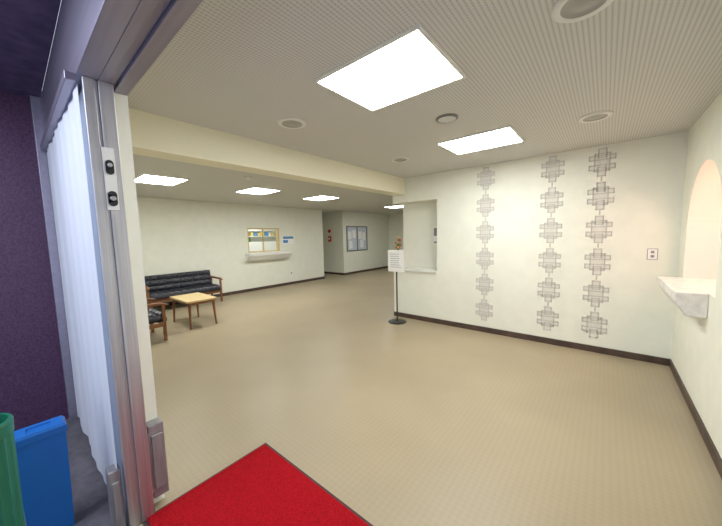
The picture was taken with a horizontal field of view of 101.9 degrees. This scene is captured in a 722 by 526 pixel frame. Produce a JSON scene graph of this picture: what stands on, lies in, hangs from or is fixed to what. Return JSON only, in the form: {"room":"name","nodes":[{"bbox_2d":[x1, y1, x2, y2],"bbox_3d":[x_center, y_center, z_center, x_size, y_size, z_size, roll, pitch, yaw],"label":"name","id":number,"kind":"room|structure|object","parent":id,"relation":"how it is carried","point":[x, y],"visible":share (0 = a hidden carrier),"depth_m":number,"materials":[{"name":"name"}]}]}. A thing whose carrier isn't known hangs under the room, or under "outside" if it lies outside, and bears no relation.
{"room":"entrance lobby","nodes":[
{"label":"entrance lobby","id":0,"kind":"room"},
{"bbox_2d":[0,0,60,97],"bbox_3d":[-1.476,-1.301,0.485,4.908,0.100,1.480,3,7,40],"label":"ceiling","id":1,"kind":"structure","parent":0,"point":[27,27],"depth_m":1.80,"materials":[{"name":"purple paint"}]},
{"bbox_2d":[0,91,68,430],"bbox_3d":[-3.639,0.093,1.694,0.150,2.950,2.920,3,7,40],"label":"wall","id":2,"kind":"structure","parent":0,"point":[32,385],"depth_m":2.49,"materials":[{"name":"purple paint"}]},
{"bbox_2d":[114,92,164,503],"bbox_3d":[-3.174,0.070,3.186,10.858,2.700,0.200,3,7,40],"label":"wall","id":3,"kind":"structure","parent":0,"point":[121,101],"depth_m":1.71,"materials":[{"name":"paint"}]},
{"bbox_2d":[29,70,78,420],"bbox_3d":[-2.072,0.061,2.067,1.780,2.868,0.060,3,7,40],"label":"door frame","id":4,"kind":"structure","parent":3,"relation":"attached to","point":[42,138],"depth_m":2.54,"materials":[{"name":"metal"}]},
{"bbox_2d":[47,85,116,484],"bbox_3d":[-2.011,0.274,2.076,1.680,2.380,0.023,3,7,40],"label":"curtain","id":5,"kind":"object","parent":4,"relation":"hanging from","point":[65,153],"visible":0.96,"depth_m":1.89,"materials":[{"name":"white fabric"}]},
{"bbox_2d":[78,90,127,522],"bbox_3d":[-2.000,0.270,2.112,1.650,2.440,0.019,3,7,40],"label":"door leaf","id":6,"kind":"structure","parent":4,"relation":"attached to","point":[91,200],"depth_m":1.65,"materials":[{"name":"grey"}]},
{"bbox_2d":[41,0,202,141],"bbox_3d":[-0.907,-1.113,1.143,4.658,0.418,0.220,3,7,40],"label":"header","id":7,"kind":"object","parent":3,"relation":"attached to","point":[115,42],"visible":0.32,"depth_m":1.26,"materials":[{"name":"metal"}]},
{"bbox_2d":[248,229,276,248],"bbox_3d":[-3.641,-0.751,10.027,1.240,1.900,2.400,3,7,40],"label":"wall","id":8,"kind":"structure","parent":0,"point":[271,238],"depth_m":10.96,"materials":[{"name":"paint"}]},
{"bbox_2d":[248,232,276,250],"bbox_3d":[-3.819,-0.508,10.596,0.240,1.320,1.600,3,7,40],"label":"shelf","id":9,"kind":"object","parent":8,"relation":"attached to","point":[268,245],"visible":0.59,"depth_m":10.64,"materials":[{"name":"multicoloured paper"}]},
{"bbox_2d":[137,197,388,302],"bbox_3d":[-2.926,-0.641,10.816,1.440,2.700,11.900,3,7,40],"label":"wall","id":10,"kind":"structure","parent":0,"point":[177,236],"depth_m":8.93,"materials":[{"name":"paint"}]},
{"bbox_2d":[147,276,324,308],"bbox_3d":[-3.789,0.886,8.733,0.015,0.085,7.350,3,7,40],"label":"baseboard","id":11,"kind":"structure","parent":10,"relation":"attached to","point":[323,277],"depth_m":9.34,"materials":[{"name":"brown wood"}]},
{"bbox_2d":[247,228,279,252],"bbox_3d":[-3.166,-0.743,9.487,0.160,0.760,1.140,3,7,40],"label":"frame","id":12,"kind":"object","parent":10,"relation":"attached to","point":[277,229],"visible":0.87,"depth_m":9.51,"materials":[{"name":"brown wood"}]},
{"bbox_2d":[245,251,291,261],"bbox_3d":[-2.945,-0.221,9.472,0.280,0.268,1.550,3,7,40],"label":"countertop","id":13,"kind":"structure","parent":10,"relation":"attached to","point":[261,256],"depth_m":9.29,"materials":[{"name":"white stone"}]},
{"bbox_2d":[282,236,293,243],"bbox_3d":[-2.525,-0.801,10.155,0.008,0.280,0.490,3,7,40],"label":"poster","id":14,"kind":"object","parent":10,"relation":"attached to","point":[285,239],"visible":1,"depth_m":10.14,"materials":[{"name":"white paper"}]},
{"bbox_2d":[346,226,367,251],"bbox_3d":[-0.161,-1.084,12.967,0.030,1.090,1.400,3,7,40],"label":"frame","id":15,"kind":"object","parent":10,"relation":"attached to","point":[346,226],"visible":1,"depth_m":12.93,"materials":[{"name":"grey metal"}]},
{"bbox_2d":[347,227,366,249],"bbox_3d":[-0.169,-1.085,12.974,0.008,0.990,1.300,3,7,40],"label":"pane","id":16,"kind":"object","parent":15,"relation":"in","point":[362,229],"visible":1,"depth_m":12.95,"materials":[{"name":"grey glass"}]},
{"bbox_2d":[348,230,364,248],"bbox_3d":[-0.173,-1.053,12.961,0.004,0.790,1.170,3,7,40],"label":"notices","id":17,"kind":"object","parent":16,"relation":"attached to","point":[353,235],"visible":1,"depth_m":12.85,"materials":[{"name":"white paper"}]},
{"bbox_2d":[133,154,402,213],"bbox_3d":[-0.875,-1.929,9.085,6.700,0.120,12.100,3,7,40],"label":"ceiling","id":18,"kind":"structure","parent":0,"point":[206,183],"depth_m":6.35,"materials":[{"name":"beige paint"}]},
{"bbox_2d":[135,175,184,184],"bbox_3d":[-3.474,-1.428,5.048,0.770,0.006,0.620,3,7,40],"label":"ceiling light","id":19,"kind":"object","parent":18,"relation":"in","point":[145,178],"visible":0.79,"depth_m":5.03,"materials":[{"name":"white plastic"}]},
{"bbox_2d":[135,174,189,185],"bbox_3d":[-3.474,-1.425,5.048,0.810,0.012,0.660,3,7,40],"label":"frame","id":20,"kind":"object","parent":18,"relation":"attached to","point":[142,174],"visible":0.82,"depth_m":4.91,"materials":[{"name":"white metal"}]},
{"bbox_2d":[239,188,275,193],"bbox_3d":[-2.279,-1.589,6.477,0.770,0.006,0.620,3,7,40],"label":"ceiling light","id":21,"kind":"object","parent":18,"relation":"in","point":[253,190],"visible":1,"depth_m":6.47,"materials":[{"name":"white plastic"}]},
{"bbox_2d":[235,187,281,194],"bbox_3d":[-2.279,-1.587,6.477,0.810,0.012,0.660,3,7,40],"label":"frame","id":22,"kind":"object","parent":18,"relation":"attached to","point":[252,187],"visible":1,"depth_m":6.40,"materials":[{"name":"white metal"}]},
{"bbox_2d":[129,108,404,195],"bbox_3d":[-0.511,-1.292,4.152,0.250,0.300,4.915,3,7,40],"label":"beam","id":23,"kind":"structure","parent":18,"relation":"attached to","point":[152,135],"depth_m":3.09,"materials":[{"name":"beige paint"}]},
{"bbox_2d":[306,196,334,200],"bbox_3d":[-1.084,-1.751,7.906,0.770,0.006,0.620,3,7,40],"label":"ceiling light","id":24,"kind":"object","parent":18,"relation":"in","point":[319,198],"visible":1,"depth_m":7.91,"materials":[{"name":"white plastic"}]},
{"bbox_2d":[302,195,339,200],"bbox_3d":[-1.084,-1.748,7.906,0.810,0.012,0.660,3,7,40],"label":"frame","id":25,"kind":"object","parent":18,"relation":"attached to","point":[321,195],"visible":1,"depth_m":7.83,"materials":[{"name":"white metal"}]},
{"bbox_2d":[319,30,460,109],"bbox_3d":[0.195,-1.258,1.997,0.770,0.006,0.620,3,7,40],"label":"ceiling light","id":26,"kind":"object","parent":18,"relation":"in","point":[410,65],"visible":0.86,"depth_m":1.94,"materials":[{"name":"white plastic"}]},
{"bbox_2d":[436,125,524,154],"bbox_3d":[1.403,-1.419,3.442,0.810,0.012,0.660,3,7,40],"label":"frame","id":27,"kind":"object","parent":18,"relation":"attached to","point":[510,126],"visible":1,"depth_m":3.30,"materials":[{"name":"white metal"}]},
{"bbox_2d":[440,128,521,153],"bbox_3d":[1.403,-1.422,3.442,0.770,0.006,0.620,3,7,40],"label":"ceiling light","id":28,"kind":"object","parent":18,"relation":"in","point":[505,136],"visible":0.93,"depth_m":3.42,"materials":[{"name":"white plastic"}]},
{"bbox_2d":[24,268,721,525],"bbox_3d":[-0.167,1.061,6.868,10.858,0.100,15.100,3,7,40],"label":"floor","id":29,"kind":"structure","parent":0,"point":[414,422],"depth_m":2.62,"materials":[{"name":"tile"}]},
{"bbox_2d":[0,413,25,525],"bbox_3d":[-1.596,1.122,1.266,0.196,0.880,0.196,3,7,40],"label":"bin","id":30,"kind":"object","parent":29,"relation":"on","point":[11,503],"visible":1,"depth_m":1.26,"materials":[{"name":"teal plastic"}]},
{"bbox_2d":[14,415,74,525],"bbox_3d":[-1.768,1.217,1.643,0.124,0.630,0.206,3,7,40],"label":"waste bin","id":31,"kind":"object","parent":29,"relation":"on","point":[42,447],"visible":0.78,"depth_m":1.61,"materials":[{"name":"blue plastic"}]},
{"bbox_2d":[105,463,126,525],"bbox_3d":[-1.375,1.322,1.644,0.092,0.360,0.055,3,7,40],"label":"box","id":32,"kind":"object","parent":29,"relation":"on","point":[113,475],"visible":0.95,"depth_m":1.61,"materials":[{"name":"grey metal"}]},
{"bbox_2d":[81,76,154,525],"bbox_3d":[-1.335,0.294,1.621,0.100,2.450,0.120,3,7,40],"label":"post","id":33,"kind":"object","parent":29,"relation":"on","point":[98,96],"visible":1,"depth_m":1.58,"materials":[{"name":"metal"}]},
{"bbox_2d":[101,147,119,210],"bbox_3d":[-1.307,-0.437,1.528,0.006,0.320,0.050,3,7,40],"label":"lock plate","id":34,"kind":"object","parent":33,"relation":"attached to","point":[107,153],"visible":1,"depth_m":1.52,"materials":[{"name":"silver metal"}]},
{"bbox_2d":[105,160,117,205],"bbox_3d":[-1.301,-0.416,1.526,0.006,0.236,0.038,3,7,40],"label":"lock slot","id":35,"kind":"object","parent":34,"relation":"in","point":[109,170],"depth_m":1.52,"materials":[{"name":"black metal"}]},
{"bbox_2d":[107,163,115,200],"bbox_3d":[-1.295,-0.420,1.520,0.015,0.192,0.024,3,7,40],"label":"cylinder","id":36,"kind":"structure","parent":35,"relation":"in","point":[113,198],"depth_m":1.52,"materials":[{"name":"metal"}]},
{"bbox_2d":[146,416,168,497],"bbox_3d":[-1.260,1.195,1.798,0.102,0.460,0.090,3,7,40],"label":"box","id":37,"kind":"object","parent":33,"relation":"attached to","point":[155,429],"visible":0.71,"depth_m":1.77,"materials":[{"name":"grey metal"}]},
{"bbox_2d":[146,298,168,340],"bbox_3d":[-3.667,0.886,4.803,0.764,0.802,0.700,3,7,40],"label":"armchair","id":38,"kind":"object","parent":29,"relation":"on","point":[154,315],"visible":0.23,"depth_m":4.77,"materials":[{"name":"brown wood"}]},
{"bbox_2d":[147,308,166,323],"bbox_3d":[-3.644,0.889,4.831,0.650,0.150,0.570,3,7,40],"label":"seat cushion","id":39,"kind":"object","parent":38,"relation":"on","point":[154,315],"depth_m":4.77,"materials":[{"name":"black leather"}]},
{"bbox_2d":[144,270,222,307],"bbox_3d":[-4.424,0.667,7.277,0.720,0.822,1.674,3,7,40],"label":"sofa","id":40,"kind":"object","parent":29,"relation":"on","point":[161,287],"visible":0.9,"depth_m":7.26,"materials":[{"name":"black leather"}]},
{"bbox_2d":[144,270,211,291],"bbox_3d":[-4.599,0.449,7.398,0.186,0.402,1.560,3,7,40],"label":"cushion","id":41,"kind":"object","parent":40,"relation":"on","point":[160,282],"depth_m":7.32,"materials":[{"name":"black leather"}]},
{"bbox_2d":[146,283,220,299],"bbox_3d":[-4.397,0.684,7.256,0.590,0.150,1.560,3,7,40],"label":"seat cushion","id":42,"kind":"object","parent":40,"relation":"on","point":[164,293],"depth_m":7.13,"materials":[{"name":"black leather"}]},
{"bbox_2d":[170,292,216,329],"bbox_3d":[-3.298,0.926,5.782,0.900,0.526,0.540,3,7,40],"label":"coffee table","id":43,"kind":"object","parent":29,"relation":"on","point":[197,298],"visible":1,"depth_m":5.66,"materials":[{"name":"brown wood"}]},
{"bbox_2d":[143,443,372,525],"bbox_3d":[-0.245,1.510,1.381,2.020,0.018,0.815,3,7,40],"label":"entrance mat","id":44,"kind":"object","parent":29,"relation":"on","point":[262,487],"visible":1,"depth_m":1.80,"materials":[{"name":"red carpet"}]},
{"bbox_2d":[388,250,405,324],"bbox_3d":[0.670,0.436,5.470,0.360,1.360,0.340,3,7,40],"label":"sign stand","id":45,"kind":"object","parent":29,"relation":"on","point":[396,258],"visible":1,"depth_m":5.43,"materials":[{"name":"black metal"}]},
{"bbox_2d":[389,213,403,249],"bbox_3d":[3.084,-1.047,13.594,7.100,2.700,0.100,3,7,40],"label":"wall","id":46,"kind":"structure","parent":0,"point":[395,220],"depth_m":14.60,"materials":[{"name":"paint"}]},
{"bbox_2d":[324,266,387,274],"bbox_3d":[1.878,0.400,12.467,6.500,0.085,3.415,3,7,40],"label":"baseboard","id":47,"kind":"structure","parent":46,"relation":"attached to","point":[384,266],"depth_m":13.06,"materials":[{"name":"brown wood"}]},
{"bbox_2d":[395,236,401,249],"bbox_3d":[0.753,-0.214,5.889,0.150,0.642,0.150,3,7,40],"label":"flower vase","id":48,"kind":"object","parent":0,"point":[397,237],"visible":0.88,"depth_m":5.86,"materials":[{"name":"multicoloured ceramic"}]},
{"bbox_2d":[127,0,721,177],"bbox_3d":[1.001,-1.412,2.873,4.158,0.100,4.915,3,7,40],"label":"ceiling","id":49,"kind":"structure","parent":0,"point":[235,67],"depth_m":1.98,"materials":[{"name":"white tile"}]},
{"bbox_2d":[278,117,305,128],"bbox_3d":[-0.642,-1.300,2.733,0.260,0.016,0.260,3,7,40],"label":"recessed light","id":50,"kind":"object","parent":49,"relation":"in","point":[288,122],"depth_m":2.71,"materials":[{"name":"white plastic"}]},
{"bbox_2d":[313,24,465,111],"bbox_3d":[0.195,-1.255,1.998,0.810,0.012,0.660,3,7,40],"label":"frame","id":51,"kind":"object","parent":49,"relation":"attached to","point":[418,27],"visible":1,"depth_m":1.80,"materials":[{"name":"white metal"}]},
{"bbox_2d":[391,157,409,161],"bbox_3d":[0.555,-1.459,4.134,0.260,0.016,0.260,3,7,40],"label":"recessed light","id":52,"kind":"object","parent":49,"relation":"in","point":[397,159],"depth_m":4.11,"materials":[{"name":"white plastic"}]},
{"bbox_2d":[436,113,457,122],"bbox_3d":[0.794,-1.332,2.705,0.200,0.018,0.200,3,7,40],"label":"ceiling speaker","id":53,"kind":"object","parent":49,"relation":"attached to","point":[450,117],"depth_m":2.67},
{"bbox_2d":[551,0,613,22],"bbox_3d":[1.045,-1.216,1.370,0.260,0.016,0.260,3,7,40],"label":"recessed light","id":54,"kind":"object","parent":49,"relation":"in","point":[563,11],"depth_m":1.41,"materials":[{"name":"white plastic"}]},
{"bbox_2d":[578,111,612,122],"bbox_3d":[2.208,-1.374,2.761,0.260,0.016,0.260,3,7,40],"label":"recessed light","id":55,"kind":"object","parent":49,"relation":"in","point":[601,115],"depth_m":2.74,"materials":[{"name":"white plastic"}]},
{"bbox_2d":[393,131,687,358],"bbox_3d":[2.428,-0.211,4.705,4.208,2.700,0.500,3,7,40],"label":"wall","id":56,"kind":"structure","parent":0,"point":[648,177],"depth_m":4.10,"materials":[{"name":"paint"}]},
{"bbox_2d":[405,267,436,272],"bbox_3d":[1.118,0.131,5.740,0.960,0.035,0.410,3,7,40],"label":"trim","id":57,"kind":"structure","parent":56,"relation":"attached to","point":[411,269],"depth_m":5.59,"materials":[{"name":"white metal"}]},
{"bbox_2d":[433,226,436,244],"bbox_3d":[1.461,-0.524,5.642,0.160,0.360,0.008,3,7,40],"label":"notice","id":58,"kind":"object","parent":56,"relation":"attached to","point":[435,227],"visible":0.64,"depth_m":5.66,"materials":[{"name":"white paper"}]},
{"bbox_2d":[476,167,494,320],"bbox_3d":[2.001,-0.282,4.725,0.270,2.472,0.005,3,7,40],"label":"wall decoration","id":59,"kind":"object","parent":56,"relation":"attached to","point":[485,208],"depth_m":4.72,"materials":[{"name":"grey"}]},
{"bbox_2d":[394,311,669,365],"bbox_3d":[2.175,1.107,4.729,3.893,0.085,0.015,3,7,40],"label":"baseboard","id":60,"kind":"structure","parent":56,"relation":"attached to","point":[613,352],"depth_m":4.25,"materials":[{"name":"brown wood"}]},
{"bbox_2d":[537,156,564,330],"bbox_3d":[2.685,-0.247,4.157,0.270,2.472,0.005,3,7,40],"label":"wall decoration","id":61,"kind":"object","parent":56,"relation":"attached to","point":[552,166],"depth_m":4.15,"materials":[{"name":"grey"}]},
{"bbox_2d":[581,147,616,337],"bbox_3d":[3.092,-0.226,3.819,0.270,2.472,0.005,3,7,40],"label":"wall decoration","id":62,"kind":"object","parent":56,"relation":"attached to","point":[600,194],"depth_m":3.81,"materials":[{"name":"grey"}]},
{"bbox_2d":[647,249,657,259],"bbox_3d":[3.483,-0.106,3.498,0.092,0.132,0.012,3,7,40],"label":"wall switch","id":63,"kind":"object","parent":56,"relation":"attached to","point":[652,254],"visible":1,"depth_m":3.50,"materials":[{"name":"white plastic"}]},
{"bbox_2d":[671,91,721,458],"bbox_3d":[2.295,0.088,1.503,0.300,2.700,4.615,3,7,40],"label":"wall","id":64,"kind":"structure","parent":0,"point":[696,356],"depth_m":2.78,"materials":[{"name":"paint"}]},
{"bbox_2d":[657,276,708,317],"bbox_3d":[3.072,0.297,2.836,0.190,0.200,1.110,3,7,40],"label":"shelf","id":65,"kind":"object","parent":64,"relation":"attached to","point":[692,301],"visible":1,"depth_m":2.45,"materials":[{"name":"white stone"}]},
{"bbox_2d":[669,359,721,478],"bbox_3d":[2.270,1.375,1.800,0.015,0.085,4.415,3,7,40],"label":"baseboard","id":66,"kind":"structure","parent":64,"relation":"attached to","point":[715,456],"depth_m":2.37,"materials":[{"name":"brown wood"}]}
]}

